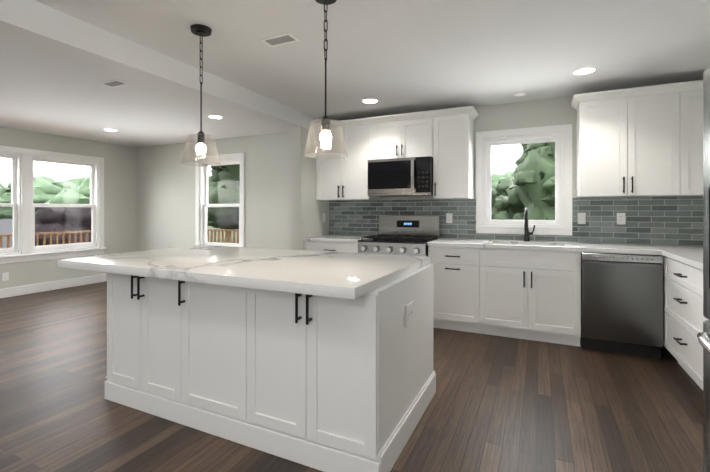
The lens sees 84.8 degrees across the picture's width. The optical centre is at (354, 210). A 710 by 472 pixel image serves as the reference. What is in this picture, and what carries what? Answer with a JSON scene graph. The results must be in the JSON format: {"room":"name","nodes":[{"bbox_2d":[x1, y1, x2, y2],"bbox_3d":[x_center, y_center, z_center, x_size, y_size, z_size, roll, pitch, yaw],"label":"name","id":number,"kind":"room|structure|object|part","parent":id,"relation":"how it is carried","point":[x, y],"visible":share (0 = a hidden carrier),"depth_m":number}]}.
{"room":"kitchen","nodes":[
{"label":"kitchen","id":0,"kind":"room"},
{"bbox_2d":[0,126,136,288],"bbox_3d":[-5.923,0.025,3.811,0.150,2.440,8.300,0,0,25],"label":"wall","id":1,"kind":"structure","parent":0,"point":[120,198],"depth_m":6.83},
{"bbox_2d":[2,272,8,280],"bbox_3d":[-4.999,0.945,5.564,0.008,0.115,0.072,0,0,25],"label":"outlet","id":2,"kind":"object","parent":1,"relation":"attached to","point":[5,276],"visible":1,"depth_m":5.56},
{"bbox_2d":[0,145,105,263],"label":"window","id":3,"kind":"structure","parent":1,"relation":"in","point":[15,203],"depth_m":6.05},
{"bbox_3d":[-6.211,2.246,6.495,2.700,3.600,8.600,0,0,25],"label":"deck rail","id":4,"kind":"part","parent":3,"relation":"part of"},
{"bbox_2d":[0,274,106,298],"bbox_3d":[-5.840,1.177,3.788,0.020,0.135,7.970,0,0,25],"label":"baseboard","id":5,"kind":"structure","parent":1,"relation":"attached to","point":[32,288],"depth_m":6.05},
{"bbox_2d":[137,132,290,251],"bbox_3d":[-2.157,0.025,6.530,4.310,2.440,0.150,0,0,25],"label":"wall","id":6,"kind":"structure","parent":0,"point":[165,197],"depth_m":6.75},
{"bbox_2d":[195,153,244,246],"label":"living room window","id":7,"kind":"structure","parent":6,"relation":"in","point":[204,204],"depth_m":6.67},
{"bbox_3d":[-2.265,-0.087,6.487,1.116,1.691,0.080,0,0,25],"label":"back living room window trim","id":8,"kind":"part","parent":7,"relation":"part of"},
{"bbox_3d":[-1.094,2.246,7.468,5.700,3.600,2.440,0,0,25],"label":"deck rail","id":9,"kind":"part","parent":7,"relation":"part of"},
{"bbox_2d":[291,126,328,249],"bbox_3d":[-0.514,0.115,5.137,0.146,2.260,0.950,0,0,25],"label":"wall","id":10,"kind":"structure","parent":0,"point":[308,209],"depth_m":4.74},
{"bbox_2d":[0,281,702,471],"bbox_3d":[-2.060,1.295,1.969,8.710,0.100,8.300,0,0,25],"label":"floor","id":11,"kind":"structure","parent":0,"point":[501,404],"depth_m":2.39},
{"bbox_2d":[105,264,435,471],"bbox_3d":[-0.559,0.807,2.600,1.955,0.876,1.077,0,0,25],"label":"kitchen island","id":12,"kind":"object","parent":11,"relation":"on","point":[327,384],"visible":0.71,"depth_m":2.04},
{"bbox_2d":[57,245,429,299],"bbox_3d":[-0.710,0.344,2.608,2.147,0.050,1.205,0,0,25],"label":"island countertop","id":13,"kind":"structure","parent":12,"relation":"on","point":[346,275],"depth_m":2.22},
{"bbox_2d":[406,301,413,326],"bbox_3d":[0.305,0.573,2.160,0.009,0.114,0.132,0,0,25],"label":"outlet","id":14,"kind":"object","parent":12,"relation":"attached to","point":[409,313],"visible":1,"depth_m":2.15},
{"bbox_2d":[304,241,357,252],"bbox_3d":[-0.149,0.807,4.863,0.745,0.876,0.628,0,0,25],"label":"base cabinet","id":15,"kind":"object","parent":11,"relation":"on","point":[308,245],"depth_m":4.58},
{"bbox_2d":[303,235,375,242],"bbox_3d":[-0.152,0.349,4.853,0.748,0.040,0.648,0,0,25],"label":"countertop","id":16,"kind":"structure","parent":15,"relation":"on","point":[325,238],"depth_m":4.63},
{"bbox_2d":[358,215,439,256],"bbox_3d":[0.514,0.653,4.468,0.765,1.185,0.749,0,0,25],"label":"range","id":17,"kind":"object","parent":11,"relation":"on","point":[408,235],"visible":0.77,"depth_m":4.58},
{"bbox_2d":[428,246,495,334],"bbox_3d":[1.164,0.807,4.237,0.582,0.876,0.628,0,0,25],"label":"base cabinet","id":18,"kind":"object","parent":11,"relation":"on","point":[460,274],"depth_m":3.95},
{"bbox_2d":[427,238,659,254],"bbox_3d":[1.772,0.349,3.935,1.948,0.040,0.648,0,0,25],"label":"countertop","id":19,"kind":"structure","parent":18,"relation":"on","point":[445,242],"depth_m":3.73},
{"bbox_2d":[524,208,534,241],"bbox_3d":[1.825,0.149,4.072,0.113,0.360,0.229,0,0,25],"label":"faucet","id":20,"kind":"object","parent":19,"relation":"on","point":[527,233],"visible":1,"depth_m":4.12},
{"bbox_2d":[488,257,580,346],"bbox_3d":[1.738,0.895,3.963,0.931,0.700,0.628,0,0,25],"label":"base cabinet","id":21,"kind":"object","parent":11,"relation":"on","point":[534,295],"depth_m":3.65},
{"bbox_2d":[580,252,662,357],"bbox_3d":[2.418,0.811,3.621,0.579,0.868,0.658,0,0,25],"label":"dishwasher","id":22,"kind":"object","parent":11,"relation":"on","point":[621,303],"visible":0.98,"depth_m":3.33},
{"bbox_2d":[661,255,708,389],"bbox_3d":[2.589,0.807,2.618,0.573,0.876,1.051,0,0,25],"label":"base cabinet","id":23,"kind":"object","parent":11,"relation":"on","point":[684,318],"depth_m":2.78},
{"bbox_2d":[645,244,702,269],"bbox_3d":[2.504,0.348,2.467,0.596,0.040,2.670,0,0,25],"label":"countertop","id":24,"kind":"structure","parent":23,"relation":"on","point":[691,255],"depth_m":3.04},
{"bbox_2d":[697,67,709,471],"bbox_3d":[1.502,0.353,0.918,0.926,1.782,0.912,0,0,25],"label":"fridge","id":25,"kind":"object","parent":11,"relation":"on","point":[703,337],"visible":1,"depth_m":1.46},
{"bbox_2d":[0,0,709,147],"bbox_3d":[-2.060,-1.245,1.969,8.710,0.100,8.300,0,0,25],"label":"ceiling","id":26,"kind":"structure","parent":0,"point":[393,57],"depth_m":3.06},
{"bbox_2d":[103,129,117,131],"bbox_3d":[-3.616,-1.190,5.758,0.186,0.007,0.186,0,0,25],"label":"recessed light","id":27,"kind":"object","parent":26,"relation":"in","point":[113,130],"visible":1,"depth_m":5.77},
{"bbox_2d":[99,79,129,87],"bbox_3d":[-2.252,-1.190,3.645,0.245,0.008,0.135,0,0,25],"label":"ceiling vent","id":28,"kind":"object","parent":26,"relation":"in","point":[114,83],"visible":1,"depth_m":3.63},
{"bbox_2d":[0,0,321,129],"bbox_3d":[-2.071,-1.105,1.975,0.235,0.180,8.000,0,0,25],"label":"header beam","id":29,"kind":"structure","parent":26,"relation":"attached to","point":[32,23],"depth_m":2.75},
{"bbox_2d":[182,24,220,166],"bbox_3d":[-1.011,-0.748,2.555,0.246,0.892,0.246,0,0,25],"label":"pendant light","id":30,"kind":"object","parent":26,"relation":"hanging from","point":[200,30],"visible":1,"depth_m":2.54},
{"bbox_2d":[208,115,222,118],"bbox_3d":[-1.776,-1.190,4.947,0.186,0.007,0.186,0,0,25],"label":"recessed light","id":31,"kind":"object","parent":26,"relation":"in","point":[215,116],"visible":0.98,"depth_m":4.92},
{"bbox_2d":[260,32,299,46],"bbox_3d":[-0.524,-1.190,2.716,0.245,0.008,0.135,0,0,25],"label":"ceiling vent","id":32,"kind":"object","parent":26,"relation":"in","point":[280,39],"visible":0.98,"depth_m":2.71},
{"bbox_2d":[303,0,346,158],"bbox_3d":[-0.162,-0.748,2.150,0.246,0.892,0.246,0,0,25],"label":"pendant light","id":33,"kind":"object","parent":26,"relation":"hanging from","point":[325,136],"visible":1,"depth_m":2.14},
{"bbox_2d":[362,98,378,103],"bbox_3d":[0.166,-1.190,4.232,0.186,0.007,0.186,0,0,25],"label":"recessed light","id":34,"kind":"object","parent":26,"relation":"in","point":[369,101],"visible":1,"depth_m":4.23},
{"bbox_2d":[513,92,526,96],"bbox_3d":[1.691,-1.190,3.992,0.132,0.007,0.132,0,0,25],"label":"recessed light","id":35,"kind":"object","parent":26,"relation":"in","point":[519,94],"visible":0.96,"depth_m":3.99},
{"bbox_2d":[572,67,596,74],"bbox_3d":[1.958,-1.191,3.322,0.186,0.007,0.186,0,0,25],"label":"recessed light","id":36,"kind":"object","parent":26,"relation":"in","point":[584,70],"visible":0.98,"depth_m":3.31},
{"bbox_2d":[348,96,685,245],"bbox_3d":[1.604,0.025,4.471,4.250,2.440,0.170,0,0,25],"label":"wall","id":37,"kind":"structure","parent":0,"point":[542,112],"depth_m":4.24},
{"bbox_2d":[315,118,379,200],"bbox_3d":[-0.088,-0.612,4.989,0.746,0.954,0.348,0,0,25],"label":"upper cabinet","id":38,"kind":"object","parent":37,"relation":"attached to","point":[344,178],"depth_m":4.81},
{"bbox_2d":[370,110,433,159],"bbox_3d":[0.597,-0.845,4.662,0.768,0.487,0.348,0,0,25],"label":"upper cabinet","id":39,"kind":"object","parent":37,"relation":"attached to","point":[399,135],"depth_m":4.49},
{"bbox_2d":[368,156,432,196],"bbox_3d":[0.572,-0.386,4.609,0.754,0.423,0.464,0,0,25],"label":"microwave","id":40,"kind":"object","parent":39,"relation":"attached to","point":[402,177],"visible":1,"depth_m":4.42},
{"bbox_2d":[433,106,473,198],"bbox_3d":[1.120,-0.612,4.413,0.388,0.954,0.348,0,0,25],"label":"upper cabinet","id":41,"kind":"object","parent":37,"relation":"attached to","point":[444,138],"depth_m":4.26},
{"bbox_2d":[329,196,702,245],"bbox_3d":[1.497,0.097,4.422,4.096,0.460,0.009,0,0,25],"label":"tile backsplash","id":42,"kind":"structure","parent":37,"relation":"attached to","point":[665,220],"depth_m":3.99},
{"bbox_2d":[446,213,451,222],"bbox_3d":[1.113,0.090,4.595,0.072,0.115,0.008,0,0,25],"label":"outlet","id":43,"kind":"object","parent":42,"relation":"attached to","point":[448,215],"depth_m":4.59},
{"bbox_2d":[578,213,585,223],"bbox_3d":[2.337,0.080,4.010,0.072,0.115,0.011,0,0,25],"label":"outlet","id":44,"kind":"object","parent":42,"relation":"attached to","point":[582,218],"depth_m":4.01},
{"bbox_2d":[617,213,624,223],"bbox_3d":[2.644,0.080,3.865,0.072,0.115,0.008,0,0,25],"label":"outlet","id":45,"kind":"object","parent":42,"relation":"attached to","point":[620,216],"depth_m":3.86},
{"bbox_2d":[476,124,571,234],"bbox_3d":[1.859,-0.321,4.328,0.965,1.158,0.201,0,0,25],"label":"kitchen window","id":46,"kind":"structure","parent":37,"relation":"in","point":[558,140],"depth_m":4.25},
{"bbox_3d":[1.830,-0.321,4.266,0.965,1.158,0.065,0,0,25],"label":"kitchen window trim","id":47,"kind":"part","parent":46,"relation":"part of"},
{"bbox_2d":[571,80,702,197],"bbox_3d":[2.715,-0.621,3.624,1.210,0.972,0.400,0,0,25],"label":"upper cabinet","id":48,"kind":"object","parent":37,"relation":"attached to","point":[645,141],"visible":0.98,"depth_m":3.52},
{"label":"outside","id":49,"kind":"structure","parent":0,"visible":0},
{"bbox_2d":[207,225,237,242],"bbox_3d":[-6.998,4.148,19.832,150.000,0.200,150.000,0,0,25],"label":"ground","id":50,"kind":"structure","parent":49,"point":[221,235],"depth_m":60.95},
{"bbox_2d":[0,142,554,247],"bbox_3d":[-5.854,-2.117,20.151,62.775,12.331,67.123,0,0,25],"label":"scenery","id":51,"kind":"structure","parent":50,"relation":"on","point":[507,190],"depth_m":14.91}
]}

